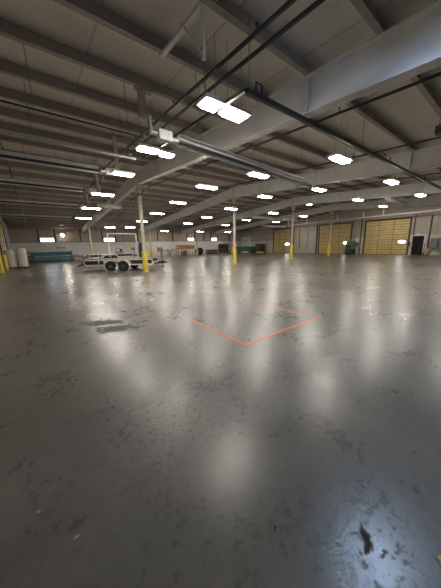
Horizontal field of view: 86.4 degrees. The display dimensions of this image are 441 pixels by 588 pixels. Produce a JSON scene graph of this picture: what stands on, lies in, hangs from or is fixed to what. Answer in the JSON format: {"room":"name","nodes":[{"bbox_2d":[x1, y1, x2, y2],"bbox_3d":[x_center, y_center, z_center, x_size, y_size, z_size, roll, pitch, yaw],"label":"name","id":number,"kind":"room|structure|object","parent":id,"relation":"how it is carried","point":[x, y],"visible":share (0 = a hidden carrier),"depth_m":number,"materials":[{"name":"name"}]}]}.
{"room":"factory floor","nodes":[
{"label":"factory floor","id":0,"kind":"room"},
{"bbox_2d":[0,217,11,266],"bbox_3d":[-10.971,-3.348,9.775,0.200,6.240,46.400,-10,15,-36],"label":"wall","id":1,"kind":"structure","parent":0,"point":[1,219],"depth_m":24.80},
{"bbox_2d":[0,221,7,269],"bbox_3d":[-19.248,-4.390,20.819,0.120,4.148,5.060,-10,15,-36],"label":"door","id":2,"kind":"structure","parent":1,"relation":"in","point":[3,245],"depth_m":21.06,"materials":[{"name":"metal"}]},
{"bbox_2d":[8,226,239,262],"bbox_3d":[-10.456,-8.571,39.136,37.400,4.458,0.200,-10,15,-36],"label":"wall","id":3,"kind":"structure","parent":0,"point":[70,241],"depth_m":34.34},
{"bbox_2d":[40,238,54,241],"bbox_3d":[-22.210,-6.930,30.138,1.470,0.510,0.130,-10,15,-36],"label":"window","id":4,"kind":"structure","parent":3,"relation":"in","point":[41,239],"depth_m":30.12,"materials":[{"name":"glass"}]},
{"bbox_2d":[7,226,240,232],"bbox_3d":[-10.376,-10.429,38.586,36.980,0.220,0.198,-10,15,-36],"label":"trim","id":5,"kind":"structure","parent":3,"relation":"attached to","point":[8,227],"depth_m":31.93,"materials":[{"name":"grey metal"}]},
{"bbox_2d":[11,240,240,242],"bbox_3d":[-10.381,-8.743,38.994,36.980,0.050,0.058,-10,15,-36],"label":"trim","id":6,"kind":"structure","parent":3,"relation":"attached to","point":[237,240],"depth_m":35.26,"materials":[{"name":"metal"}]},
{"bbox_2d":[0,252,440,587],"bbox_3d":[3.822,-2.853,21.483,37.600,0.150,47.000,-10,15,-36],"label":"floor","id":7,"kind":"structure","parent":0,"point":[325,431],"depth_m":2.16,"materials":[{"name":"concrete"}]},
{"bbox_2d":[0,255,4,273],"bbox_3d":[-15.260,-2.087,16.291,0.390,1.300,0.390,-10,15,-36],"label":"bollard","id":8,"kind":"object","parent":7,"relation":"on","point":[1,262],"visible":0.89,"depth_m":16.27,"materials":[{"name":"metal"}]},
{"bbox_2d":[2,254,9,269],"bbox_3d":[-17.258,-2.556,18.875,0.360,1.250,0.360,-10,15,-36],"label":"bollard","id":9,"kind":"object","parent":7,"relation":"on","point":[3,255],"visible":0.97,"depth_m":18.81,"materials":[{"name":"metal"}]},
{"bbox_2d":[32,251,72,262],"bbox_3d":[-21.082,-4.708,29.603,4.150,1.250,0.840,-10,15,-36],"label":"machine","id":10,"kind":"object","parent":7,"relation":"on","point":[65,255],"visible":0.99,"depth_m":29.26,"materials":[{"name":"teal paint"}]},
{"bbox_2d":[82,247,137,259],"bbox_3d":[-13.272,-4.837,28.704,6.397,1.530,2.430,-10,15,-36],"label":"flatbed trailer","id":11,"kind":"object","parent":7,"relation":"on","point":[100,256],"visible":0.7,"depth_m":27.95,"materials":[{"name":"white paint"}]},
{"bbox_2d":[76,247,168,270],"bbox_3d":[-6.843,-2.549,17.043,6.118,1.530,2.530,-2,12,-3],"label":"flatbed trailer","id":12,"kind":"object","parent":7,"relation":"on","point":[110,264],"visible":1,"depth_m":16.07,"materials":[{"name":"white paint"}]},
{"bbox_2d":[107,233,138,257],"bbox_3d":[-13.493,-6.640,32.621,3.900,3.470,1.500,-10,15,-36],"label":"frame","id":13,"kind":"object","parent":7,"relation":"on","point":[107,233],"visible":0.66,"depth_m":32.33,"materials":[{"name":"white paint"}]},
{"bbox_2d":[138,242,141,257],"bbox_3d":[-10.834,-6.006,32.259,0.700,2.260,0.700,-10,15,-36],"label":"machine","id":14,"kind":"object","parent":7,"relation":"on","point":[139,243],"visible":0.54,"depth_m":31.98,"materials":[{"name":"grey metal"}]},
{"bbox_2d":[136,184,145,272],"bbox_3d":[-4.847,-3.981,14.590,0.400,5.249,0.680,-10,15,-36],"label":"steel column","id":15,"kind":"structure","parent":7,"relation":"on","point":[138,185],"depth_m":14.36,"materials":[{"name":"metal"}]},
{"bbox_2d":[142,251,148,271],"bbox_3d":[-4.804,-2.059,14.991,0.316,1.320,0.316,-10,15,-36],"label":"guard","id":16,"kind":"object","parent":15,"relation":"attached to","point":[144,253],"visible":0.88,"depth_m":14.87,"materials":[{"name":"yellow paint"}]},
{"bbox_2d":[81,0,440,232],"bbox_3d":[-4.802,-6.093,14.029,0.260,2.324,46.200,-10,15,-36],"label":"rafter","id":17,"kind":"object","parent":15,"relation":"on","point":[410,48],"visible":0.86,"depth_m":4.87,"materials":[{"name":"grey paint"}]},
{"bbox_2d":[6,224,243,230],"bbox_3d":[-9.798,-10.504,37.799,36.980,0.258,0.190,-10,15,-36],"label":"beam","id":18,"kind":"structure","parent":17,"relation":"on","point":[6,224],"depth_m":31.98,"materials":[{"name":"grey metal"}]},
{"bbox_2d":[3,219,253,228],"bbox_3d":[-8.068,-10.298,35.545,36.980,0.258,0.190,-10,15,-36],"label":"beam","id":19,"kind":"structure","parent":17,"relation":"on","point":[4,220],"depth_m":29.66,"materials":[{"name":"grey metal"}]},
{"bbox_2d":[0,207,276,224],"bbox_3d":[-4.609,-9.888,31.037,36.980,0.258,0.190,-10,15,-36],"label":"beam","id":20,"kind":"structure","parent":17,"relation":"on","point":[1,209],"depth_m":24.25,"materials":[{"name":"grey metal"}]},
{"bbox_2d":[5,203,289,221],"bbox_3d":[-2.880,-9.682,28.782,36.980,0.258,0.190,-10,15,-36],"label":"roof beam","id":21,"kind":"structure","parent":17,"relation":"on","point":[122,209],"depth_m":26.22,"materials":[{"name":"grey metal"}]},
{"bbox_2d":[1,177,321,215],"bbox_3d":[0.579,-9.272,24.274,36.980,0.258,0.190,-10,15,-36],"label":"roof beam","id":22,"kind":"structure","parent":17,"relation":"on","point":[102,190],"depth_m":20.66,"materials":[{"name":"grey metal"}]},
{"bbox_2d":[0,160,340,211],"bbox_3d":[2.309,-9.066,22.020,36.980,0.258,0.190,-10,15,-36],"label":"beam","id":23,"kind":"structure","parent":17,"relation":"on","point":[2,162],"depth_m":14.82,"materials":[{"name":"grey metal"}]},
{"bbox_2d":[0,134,351,202],"bbox_3d":[4.450,-8.625,19.273,36.980,0.258,0.190,-10,15,-36],"label":"beam","id":24,"kind":"structure","parent":17,"relation":"on","point":[2,137],"depth_m":11.56,"materials":[{"name":"grey metal"}]},
{"bbox_2d":[0,121,363,201],"bbox_3d":[5.319,-8.324,18.187,36.980,0.258,0.190,-10,15,-36],"label":"beam","id":25,"kind":"structure","parent":17,"relation":"on","point":[3,126],"depth_m":10.14,"materials":[{"name":"grey metal"}]},
{"bbox_2d":[0,87,393,198],"bbox_3d":[7.058,-7.721,16.016,36.980,0.258,0.190,-10,15,-36],"label":"beam","id":26,"kind":"structure","parent":17,"relation":"on","point":[5,93],"depth_m":7.40,"materials":[{"name":"grey metal"}]},
{"bbox_2d":[0,59,412,197],"bbox_3d":[7.927,-7.420,14.930,36.980,0.258,0.190,-10,15,-36],"label":"beam","id":27,"kind":"structure","parent":17,"relation":"on","point":[8,68],"depth_m":6.55,"materials":[{"name":"grey metal"}]},
{"bbox_2d":[0,18,429,196],"bbox_3d":[8.796,-7.118,13.845,36.980,0.258,0.190,-10,15,-36],"label":"beam","id":28,"kind":"structure","parent":17,"relation":"on","point":[9,30],"depth_m":5.24,"materials":[{"name":"grey metal"}]},
{"bbox_2d":[133,84,152,118],"bbox_3d":[-1.905,-4.761,5.887,0.430,0.639,0.180,-10,15,-36],"label":"steel post","id":29,"kind":"object","parent":28,"relation":"hanging from","point":[142,91],"visible":1,"depth_m":5.81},
{"bbox_2d":[52,0,423,181],"bbox_3d":[9.665,-6.817,12.759,36.980,0.258,0.190,-10,15,-36],"label":"beam","id":30,"kind":"structure","parent":17,"relation":"on","point":[89,9],"depth_m":4.44,"materials":[{"name":"grey metal"}]},
{"bbox_2d":[199,0,440,171],"bbox_3d":[10.534,-6.516,11.673,36.980,0.258,0.190,-10,15,-36],"label":"roof beam","id":31,"kind":"structure","parent":17,"relation":"on","point":[226,9],"depth_m":4.63,"materials":[{"name":"grey metal"}]},
{"bbox_2d":[159,1,205,61],"bbox_3d":[-0.751,-4.210,4.163,0.188,0.815,1.439,-10,15,-36],"label":"strut","id":32,"kind":"object","parent":31,"relation":"attached to","point":[199,7],"visible":1,"depth_m":3.78,"materials":[{"name":"grey paint"}]},
{"bbox_2d":[206,249,217,254],"bbox_3d":[-1.552,-7.593,42.316,2.120,0.860,0.820,-10,15,-36],"label":"crate","id":33,"kind":"object","parent":7,"relation":"on","point":[215,251],"visible":0.98,"depth_m":41.90,"materials":[{"name":"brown wood"}]},
{"bbox_2d":[191,319,246,345],"bbox_3d":[-0.123,0.697,4.501,0.050,0.002,1.775,-10,15,-36],"label":"tape","id":34,"kind":"object","parent":7,"relation":"on","point":[191,319],"visible":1,"depth_m":4.33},
{"bbox_2d":[218,244,230,253],"bbox_3d":[0.758,-8.505,44.238,2.400,1.760,0.820,-10,15,-36],"label":"shelf unit","id":35,"kind":"object","parent":7,"relation":"on","point":[219,245],"visible":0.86,"depth_m":44.43,"materials":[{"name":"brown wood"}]},
{"bbox_2d":[231,197,236,264],"bbox_3d":[1.130,-5.050,19.078,0.400,5.249,0.680,-10,15,-36],"label":"steel column","id":36,"kind":"structure","parent":7,"relation":"on","point":[232,198],"depth_m":18.84,"materials":[{"name":"metal"}]},
{"bbox_2d":[233,242,236,263],"bbox_3d":[1.168,-3.352,19.432,0.340,1.780,0.332,-10,15,-36],"label":"guard","id":37,"kind":"object","parent":36,"relation":"attached to","point":[234,243],"visible":0.95,"depth_m":19.32,"materials":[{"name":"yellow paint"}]},
{"bbox_2d":[138,145,440,232],"bbox_3d":[1.174,-7.162,18.517,0.260,2.324,46.200,-10,15,-36],"label":"rafter","id":38,"kind":"object","parent":36,"relation":"on","point":[429,157],"visible":0.85,"depth_m":12.24,"materials":[{"name":"grey paint"}]},
{"bbox_2d":[236,246,253,252],"bbox_3d":[4.777,-8.780,46.547,3.480,1.180,1.500,0,12,7],"label":"dumpster","id":39,"kind":"object","parent":7,"relation":"on","point":[239,249],"visible":0.98,"depth_m":45.86,"materials":[{"name":"green paint"}]},
{"bbox_2d":[255,244,264,252],"bbox_3d":[7.555,-8.736,44.889,1.000,1.650,1.500,-10,15,-36],"label":"crate","id":40,"kind":"object","parent":7,"relation":"on","point":[258,247],"visible":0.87,"depth_m":44.44,"materials":[{"name":"brown wood"}]},
{"bbox_2d":[246,316,320,344],"bbox_3d":[1.324,0.661,4.522,2.275,0.002,0.050,-10,15,-36],"label":"tape","id":41,"kind":"object","parent":7,"relation":"on","point":[320,316],"visible":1,"depth_m":4.37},
{"bbox_2d":[291,205,295,244],"bbox_3d":[7.225,-6.140,23.656,0.400,5.249,0.680,-10,15,-36],"label":"steel column","id":42,"kind":"structure","parent":7,"relation":"on","point":[292,206],"depth_m":23.38,"materials":[{"name":"metal"}]},
{"bbox_2d":[182,180,440,233],"bbox_3d":[7.269,-8.252,23.094,0.260,2.324,46.200,-10,15,-36],"label":"rafter","id":43,"kind":"object","parent":42,"relation":"on","point":[404,189],"visible":1,"depth_m":19.52,"materials":[{"name":"grey paint"}]},
{"bbox_2d":[329,210,333,243],"bbox_3d":[13.123,-7.194,28.084,0.400,5.249,0.680,-10,15,-36],"label":"steel column","id":44,"kind":"structure","parent":7,"relation":"on","point":[332,211],"depth_m":27.80,"materials":[{"name":"metal"}]},
{"bbox_2d":[215,195,440,233],"bbox_3d":[13.167,-9.306,27.522,0.260,2.324,46.200,-10,15,-36],"label":"rafter","id":45,"kind":"object","parent":44,"relation":"on","point":[427,200],"visible":0.92,"depth_m":25.81,"materials":[{"name":"grey paint"}]},
{"bbox_2d":[345,240,355,253],"bbox_3d":[17.360,-6.218,31.404,1.020,1.800,0.960,-10,15,-36],"label":"floor scrubber","id":46,"kind":"object","parent":7,"relation":"on","point":[350,245],"depth_m":31.09,"materials":[{"name":"black paint"}]},
{"bbox_2d":[346,240,355,248],"bbox_3d":[17.340,-6.559,31.324,0.950,1.100,0.840,-10,15,-36],"label":"hood","id":47,"kind":"object","parent":46,"relation":"attached to","point":[349,244],"depth_m":31.05,"materials":[{"name":"green paint"}]},
{"bbox_3d":[-17.435,-2.275,20.287,1.440,0.130,1.130,-10,15,-36],"label":"pallet","id":48,"kind":"object","parent":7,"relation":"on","visible":0},
{"bbox_2d":[4,249,17,267],"bbox_3d":[-17.745,-3.021,19.883,0.712,1.510,0.712,-10,15,-36],"label":"roll","id":49,"kind":"object","parent":48,"relation":"on","point":[10,253],"visible":0.83,"depth_m":19.67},
{"bbox_2d":[16,248,28,266],"bbox_3d":[-17.152,-3.176,20.318,0.712,1.610,0.712,-10,15,-36],"label":"roll","id":50,"kind":"object","parent":48,"relation":"on","point":[21,254],"visible":0.99,"depth_m":20.10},
{"bbox_2d":[0,0,440,224],"bbox_3d":[3.704,-8.189,20.371,37.600,1.925,47.000,-10,15,-36],"label":"ceiling","id":51,"kind":"structure","parent":0,"point":[334,28],"depth_m":5.69,"materials":[{"name":"grey metal"}]},
{"bbox_2d":[0,140,26,225],"bbox_3d":[-11.729,-6.071,13.416,0.061,2.190,29.004,-10,15,-36],"label":"pipe","id":52,"kind":"object","parent":51,"relation":"hanging from","point":[2,147],"visible":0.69,"depth_m":11.66,"materials":[{"name":"grey metal"}]},
{"bbox_2d":[0,207,72,219],"bbox_3d":[-15.306,-6.964,19.481,5.100,1.283,0.224,-10,15,-36],"label":"heater","id":53,"kind":"object","parent":51,"relation":"hanging from","point":[1,215],"visible":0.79,"depth_m":19.50,"materials":[{"name":"black paint"}]},
{"bbox_2d":[0,184,89,207],"bbox_3d":[-11.289,-6.365,14.636,5.530,1.636,0.247,-10,15,-36],"label":"heater","id":54,"kind":"object","parent":51,"relation":"hanging from","point":[10,201],"visible":0.84,"depth_m":14.88,"materials":[{"name":"black paint"}]},
{"bbox_2d":[0,148,100,192],"bbox_3d":[-8.358,-5.791,10.618,5.230,1.826,0.247,-10,15,-36],"label":"heater","id":55,"kind":"object","parent":51,"relation":"hanging from","point":[2,180],"visible":0.89,"depth_m":11.07,"materials":[{"name":"black paint"}]},
{"bbox_2d":[0,106,119,175],"bbox_3d":[-5.993,-5.069,7.598,5.180,1.602,0.247,-10,15,-36],"label":"heater","id":56,"kind":"object","parent":51,"relation":"hanging from","point":[7,155],"visible":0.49,"depth_m":8.06,"materials":[{"name":"black paint"}]},
{"bbox_2d":[0,81,135,160],"bbox_3d":[-5.004,-4.804,6.210,5.380,1.376,0.086,-10,15,-36],"label":"conduit","id":57,"kind":"object","parent":51,"relation":"hanging from","point":[1,132],"visible":1,"depth_m":6.66,"materials":[{"name":"metal"}]},
{"bbox_2d":[0,26,144,138],"bbox_3d":[-3.892,-4.312,4.426,4.880,1.382,0.038,-10,15,-36],"label":"conduit","id":58,"kind":"object","parent":51,"relation":"hanging from","point":[3,101],"visible":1,"depth_m":4.94,"materials":[{"name":"grey metal"}]},
{"bbox_2d":[81,196,100,209],"bbox_3d":[-9.070,-6.754,16.273,1.250,1.638,0.406,-10,15,-36],"label":"lamp","id":59,"kind":"object","parent":51,"relation":"hanging from","point":[82,207],"visible":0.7,"depth_m":16.25,"materials":[{"name":"white paint"}]},
{"bbox_2d":[90,159,114,196],"bbox_3d":[-6.135,-6.075,12.022,1.112,1.914,0.406,-10,15,-36],"label":"lamp","id":60,"kind":"object","parent":51,"relation":"hanging from","point":[91,192],"visible":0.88,"depth_m":12.05,"materials":[{"name":"white paint"}]},
{"bbox_2d":[92,193,113,196],"bbox_3d":[-6.114,-5.158,12.213,0.982,0.042,0.276,-10,15,-36],"label":"diffuser","id":61,"kind":"object","parent":60,"relation":"attached to","point":[102,194],"depth_m":12.16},
{"bbox_2d":[97,182,121,208],"bbox_3d":[-7.607,-6.744,15.926,1.600,1.768,0.224,-10,15,-36],"label":"heater","id":62,"kind":"object","parent":51,"relation":"hanging from","point":[98,205],"visible":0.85,"depth_m":16.07,"materials":[{"name":"metal"}]},
{"bbox_2d":[111,133,135,176],"bbox_3d":[-3.707,-5.330,8.799,0.790,1.628,0.406,-10,15,-36],"label":"lamp","id":63,"kind":"object","parent":51,"relation":"hanging from","point":[114,171],"visible":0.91,"depth_m":8.86,"materials":[{"name":"white paint"}]},
{"bbox_2d":[114,172,133,176],"bbox_3d":[-3.690,-4.554,8.961,0.660,0.042,0.276,-10,15,-36],"label":"diffuser","id":64,"kind":"object","parent":63,"relation":"attached to","point":[131,174],"depth_m":8.90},
{"bbox_2d":[5,222,248,229],"bbox_3d":[-8.933,-10.401,36.672,36.980,0.258,0.190,-10,15,-36],"label":"beam","id":65,"kind":"structure","parent":51,"relation":"attached to","point":[5,222],"depth_m":31.03,"materials":[{"name":"grey metal"}]},
{"bbox_2d":[1,217,258,227],"bbox_3d":[-7.204,-10.196,34.418,36.980,0.258,0.190,-10,15,-36],"label":"beam","id":66,"kind":"structure","parent":51,"relation":"attached to","point":[6,218],"depth_m":27.69,"materials":[{"name":"grey metal"}]},
{"bbox_2d":[0,211,267,225],"bbox_3d":[-5.474,-9.990,32.164,36.980,0.258,0.190,-10,15,-36],"label":"beam","id":67,"kind":"structure","parent":51,"relation":"attached to","point":[1,212],"depth_m":26.40,"materials":[{"name":"grey metal"}]},
{"bbox_2d":[0,195,274,217],"bbox_3d":[-2.015,-9.580,27.655,36.980,0.258,0.190,-10,15,-36],"label":"beam","id":68,"kind":"structure","parent":51,"relation":"attached to","point":[1,196],"depth_m":20.25,"materials":[{"name":"grey metal"}]},
{"bbox_2d":[0,204,282,222],"bbox_3d":[-3.744,-9.785,29.910,36.980,0.258,0.190,-10,15,-36],"label":"beam","id":69,"kind":"structure","parent":51,"relation":"attached to","point":[1,205],"depth_m":23.00,"materials":[{"name":"grey metal"}]},
{"bbox_2d":[135,103,160,154],"bbox_3d":[-2.202,-4.968,6.964,0.670,1.342,0.406,-10,15,-36],"label":"lamp","id":70,"kind":"object","parent":51,"relation":"hanging from","point":[142,147],"visible":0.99,"depth_m":6.97,"materials":[{"name":"white paint"}]},
{"bbox_2d":[138,146,157,154],"bbox_3d":[-2.188,-4.332,7.097,0.540,0.042,0.276,-10,15,-36],"label":"diffuser","id":71,"kind":"object","parent":70,"relation":"attached to","point":[145,149],"depth_m":7.04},
{"bbox_2d":[0,190,304,218],"bbox_3d":[-1.150,-9.477,26.528,36.980,0.258,0.190,-10,15,-36],"label":"roof beam","id":72,"kind":"structure","parent":51,"relation":"attached to","point":[1,191],"depth_m":19.61,"materials":[{"name":"grey metal"}]},
{"bbox_2d":[0,184,312,216],"bbox_3d":[-0.286,-9.374,25.401,36.980,0.258,0.190,-10,15,-36],"label":"roof beam","id":73,"kind":"structure","parent":51,"relation":"attached to","point":[4,186],"depth_m":17.72,"materials":[{"name":"grey metal"}]},
{"bbox_2d":[0,169,329,213],"bbox_3d":[1.444,-9.169,23.147,36.980,0.258,0.190,-10,15,-36],"label":"roof beam","id":74,"kind":"structure","parent":51,"relation":"attached to","point":[4,172],"depth_m":15.97,"materials":[{"name":"grey metal"}]},
{"bbox_2d":[250,209,440,229],"bbox_3d":[14.841,-10.934,33.990,0.133,1.305,30.001,-10,15,-36],"label":"pipe","id":75,"kind":"object","parent":74,"relation":"hanging from","point":[437,209],"visible":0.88,"depth_m":29.95,"materials":[{"name":"metal"}]},
{"bbox_2d":[0,149,329,205],"bbox_3d":[3.173,-8.964,20.893,36.980,0.258,0.190,-10,15,-36],"label":"beam","id":76,"kind":"structure","parent":51,"relation":"attached to","point":[100,167],"depth_m":16.32,"materials":[{"name":"grey metal"}]},
{"bbox_2d":[72,217,260,226],"bbox_3d":[-6.339,-10.093,33.291,36.980,0.258,0.190,-10,15,-36],"label":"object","id":77,"kind":"structure","parent":51,"relation":"attached to","point":[101,219],"depth_m":30.59,"materials":[{"name":"grey metal"}]},
{"bbox_2d":[157,107,175,157],"bbox_3d":[-1.726,-5.068,7.383,0.486,1.345,0.370,-10,15,-36],"label":"lamp","id":78,"kind":"object","parent":51,"relation":"hanging from","point":[164,153],"visible":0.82,"depth_m":7.42,"materials":[{"name":"white paint"}]},
{"bbox_2d":[160,152,173,157],"bbox_3d":[-1.712,-4.430,7.516,0.356,0.042,0.240,-10,15,-36],"label":"diffuser","id":79,"kind":"object","parent":78,"relation":"attached to","point":[164,154],"depth_m":7.46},
{"bbox_2d":[169,184,186,203],"bbox_3d":[-2.734,-6.740,14.822,1.112,1.928,0.406,-10,15,-36],"label":"lamp","id":80,"kind":"object","parent":51,"relation":"hanging from","point":[170,201],"visible":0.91,"depth_m":14.88,"materials":[{"name":"white paint"}]},
{"bbox_2d":[70,0,296,220],"bbox_3d":[-6.323,-6.224,12.489,0.070,1.748,31.005,-10,15,-36],"label":"pipe","id":81,"kind":"object","parent":51,"relation":"hanging from","point":[286,5],"visible":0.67,"depth_m":4.44,"materials":[{"name":"grey metal"}]},
{"bbox_2d":[0,106,375,200],"bbox_3d":[6.189,-8.023,17.102,36.980,0.258,0.190,-10,15,-36],"label":"beam","id":82,"kind":"structure","parent":51,"relation":"attached to","point":[6,112],"depth_m":8.63,"materials":[{"name":"grey metal"}]},
{"bbox_2d":[73,0,325,221],"bbox_3d":[-6.116,-6.241,12.648,0.070,1.788,31.005,-10,15,-36],"label":"pipe","id":83,"kind":"object","parent":51,"relation":"hanging from","point":[315,4],"visible":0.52,"depth_m":4.26,"materials":[{"name":"grey metal"}]},
{"bbox_2d":[195,161,218,189],"bbox_3d":[-0.660,-5.875,11.087,1.112,1.628,0.406,-10,15,-36],"label":"lamp","id":84,"kind":"object","parent":51,"relation":"hanging from","point":[200,185],"visible":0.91,"depth_m":11.13,"materials":[{"name":"white paint"}]},
{"bbox_2d":[197,185,216,189],"bbox_3d":[-0.642,-5.099,11.249,0.982,0.042,0.276,-10,15,-36],"label":"diffuser","id":85,"kind":"object","parent":84,"relation":"attached to","point":[212,187],"depth_m":11.16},
{"bbox_2d":[196,32,224,112],"bbox_3d":[-0.208,-4.318,4.514,0.450,1.283,0.388,-10,15,-36],"label":"lamp","id":86,"kind":"object","parent":51,"relation":"hanging from","point":[210,102],"visible":0.96,"depth_m":4.55,"materials":[{"name":"white paint"}]},
{"bbox_2d":[200,99,220,112],"bbox_3d":[-0.194,-3.711,4.641,0.320,0.042,0.258,-10,15,-36],"label":"diffuser","id":87,"kind":"object","parent":86,"relation":"attached to","point":[211,105],"depth_m":4.59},
{"bbox_2d":[147,90,311,187],"bbox_3d":[0.947,-4.688,7.206,6.612,1.891,0.247,-10,15,-36],"label":"heater","id":88,"kind":"object","parent":51,"relation":"hanging from","point":[162,135],"visible":0.98,"depth_m":6.62,"materials":[{"name":"grey metal"}]},
{"bbox_2d":[218,54,251,122],"bbox_3d":[0.291,-4.407,4.889,0.606,1.283,0.406,-10,15,-36],"label":"lamp","id":89,"kind":"object","parent":51,"relation":"hanging from","point":[232,111],"visible":0.88,"depth_m":4.92,"materials":[{"name":"white paint"}]},
{"bbox_2d":[222,108,246,122],"bbox_3d":[0.304,-3.800,5.015,0.476,0.042,0.276,-10,15,-36],"label":"diffuser","id":90,"kind":"object","parent":89,"relation":"attached to","point":[233,114],"depth_m":4.96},
{"bbox_2d":[246,140,268,178],"bbox_3d":[1.598,-5.647,9.818,1.066,1.342,0.406,-10,15,-36],"label":"lamp","id":91,"kind":"object","parent":51,"relation":"hanging from","point":[251,173],"visible":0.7,"depth_m":9.72,"materials":[{"name":"white paint"}]},
{"bbox_2d":[248,173,267,178],"bbox_3d":[1.612,-5.011,9.950,0.936,0.042,0.276,-10,15,-36],"label":"diffuser","id":92,"kind":"object","parent":91,"relation":"attached to","point":[260,175],"depth_m":9.86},
{"bbox_2d":[251,202,273,219],"bbox_3d":[4.468,-8.859,24.745,3.400,1.783,0.224,-10,15,-36],"label":"heater","id":93,"kind":"object","parent":51,"relation":"hanging from","point":[254,216],"visible":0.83,"depth_m":24.70,"materials":[{"name":"metal"}]},
{"bbox_2d":[98,72,440,226],"bbox_3d":[-4.446,-6.468,14.559,0.061,2.197,32.004,-10,15,-36],"label":"rafter","id":94,"kind":"object","parent":51,"relation":"hanging from","point":[439,73],"visible":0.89,"depth_m":5.60,"materials":[{"name":"grey metal"}]},
{"bbox_2d":[141,15,440,189],"bbox_3d":[8.343,-6.319,13.267,24.030,1.222,5.237,-10,15,-36],"label":"track","id":95,"kind":"object","parent":51,"relation":"hanging from","point":[248,91],"visible":0.98,"depth_m":5.45,"materials":[{"name":"grey metal"}]},
{"bbox_2d":[144,136,440,222],"bbox_3d":[-0.227,-7.287,17.072,0.061,1.802,33.004,-10,15,-36],"label":"rafter","id":96,"kind":"object","parent":51,"relation":"hanging from","point":[439,136],"visible":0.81,"depth_m":10.59,"materials":[{"name":"grey metal"}]},
{"bbox_2d":[179,172,440,226],"bbox_3d":[4.207,-8.050,20.407,0.061,1.862,33.004,-10,15,-36],"label":"pipe","id":97,"kind":"object","parent":51,"relation":"hanging from","point":[440,172],"visible":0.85,"depth_m":15.64,"materials":[{"name":"grey metal"}]},
{"bbox_2d":[311,172,326,191],"bbox_3d":[5.415,-6.359,12.808,1.020,1.348,0.406,-10,15,-36],"label":"lamp","id":98,"kind":"object","parent":51,"relation":"hanging from","point":[320,189],"visible":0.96,"depth_m":12.73,"materials":[{"name":"white paint"}]},
{"bbox_2d":[221,193,440,227],"bbox_3d":[10.065,-9.098,24.806,0.061,1.862,33.004,-10,15,-36],"label":"pipe","id":99,"kind":"object","parent":51,"relation":"hanging from","point":[437,193],"visible":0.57,"depth_m":23.26,"materials":[{"name":"grey metal"}]},
{"bbox_2d":[327,120,352,163],"bbox_3d":[3.979,-5.078,7.708,1.020,1.285,0.388,-10,15,-36],"label":"lamp","id":100,"kind":"object","parent":51,"relation":"hanging from","point":[341,158],"visible":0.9,"depth_m":7.68,"materials":[{"name":"white paint"}]},
{"bbox_2d":[330,155,349,163],"bbox_3d":[3.992,-4.470,7.835,0.890,0.042,0.258,-10,15,-36],"label":"diffuser","id":101,"kind":"object","parent":100,"relation":"attached to","point":[338,158],"depth_m":7.73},
{"bbox_2d":[382,178,400,184],"bbox_3d":[7.982,-5.829,10.861,1.066,1.293,0.406,-10,15,-36],"label":"lamp","id":102,"kind":"object","parent":51,"relation":"hanging from","point":[391,181],"visible":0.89,"depth_m":10.81,"materials":[{"name":"white paint"}]},
{"bbox_2d":[384,180,397,184],"bbox_3d":[7.996,-5.216,10.989,0.936,0.042,0.276,-10,15,-36],"label":"diffuser","id":103,"kind":"object","parent":102,"relation":"attached to","point":[391,182],"depth_m":10.90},
{"bbox_2d":[350,0,440,116],"bbox_3d":[11.403,-6.214,10.588,36.980,0.258,0.190,-10,15,-36],"label":"roof beam","id":104,"kind":"structure","parent":51,"relation":"attached to","point":[365,8],"depth_m":4.03,"materials":[{"name":"grey metal"}]},
{"bbox_2d":[434,117,440,135],"bbox_3d":[6.505,-4.962,6.894,0.300,0.476,0.245,-10,15,-36],"label":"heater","id":105,"kind":"object","parent":104,"relation":"hanging from","point":[438,127],"visible":1,"depth_m":6.89,"materials":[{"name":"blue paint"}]},
{"bbox_2d":[385,188,408,205],"bbox_3d":[12.761,-7.213,16.785,4.400,1.450,0.224,-10,15,-36],"label":"heater","id":106,"kind":"object","parent":51,"relation":"hanging from","point":[388,199],"visible":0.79,"depth_m":16.67,"materials":[{"name":"metal"}]},
{"bbox_2d":[240,205,440,254],"bbox_3d":[18.476,-8.612,31.888,0.200,6.240,46.400,-10,15,-36],"label":"wall","id":107,"kind":"structure","parent":0,"point":[423,218],"depth_m":31.16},
{"bbox_2d":[241,236,251,246],"bbox_3d":[5.330,-10.285,48.760,0.080,3.200,3.200,-10,15,-36],"label":"door","id":108,"kind":"structure","parent":107,"relation":"in","point":[245,243],"depth_m":48.55,"materials":[{"name":"white paint"}]},
{"bbox_2d":[273,228,290,252],"bbox_3d":[10.861,-9.411,41.570,0.120,4.198,3.960,-10,15,-36],"label":"door","id":109,"kind":"structure","parent":107,"relation":"in","point":[281,237],"depth_m":41.56,"materials":[{"name":"metal"}]},
{"bbox_2d":[293,226,317,252],"bbox_3d":[13.621,-8.728,38.082,0.090,4.150,4.300,-10,15,-36],"label":"door","id":110,"kind":"structure","parent":107,"relation":"in","point":[312,231],"depth_m":37.98,"materials":[{"name":"metal"}]},
{"bbox_2d":[317,222,352,253],"bbox_3d":[16.570,-8.070,34.287,0.120,4.298,4.860,-10,15,-36],"label":"door","id":111,"kind":"structure","parent":107,"relation":"in","point":[341,233],"depth_m":34.12,"materials":[{"name":"metal"}]},
{"bbox_2d":[362,217,412,254],"bbox_3d":[20.524,-7.107,29.251,0.120,4.298,4.910,-10,15,-36],"label":"door","id":112,"kind":"structure","parent":107,"relation":"in","point":[382,236],"depth_m":29.06,"materials":[{"name":"metal"}]},
{"bbox_2d":[409,235,425,254],"bbox_3d":[22.531,-5.619,26.901,0.158,2.240,1.240,-10,15,-36],"label":"door","id":113,"kind":"structure","parent":107,"relation":"in","point":[418,240],"depth_m":26.88,"materials":[{"name":"brown paint"}]},
{"bbox_2d":[429,215,438,247],"bbox_3d":[23.318,-6.717,25.445,0.330,3.450,0.620,-10,15,-36],"label":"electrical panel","id":114,"kind":"object","parent":107,"relation":"attached to","point":[434,241],"visible":1,"depth_m":25.53,"materials":[{"name":"grey metal"}]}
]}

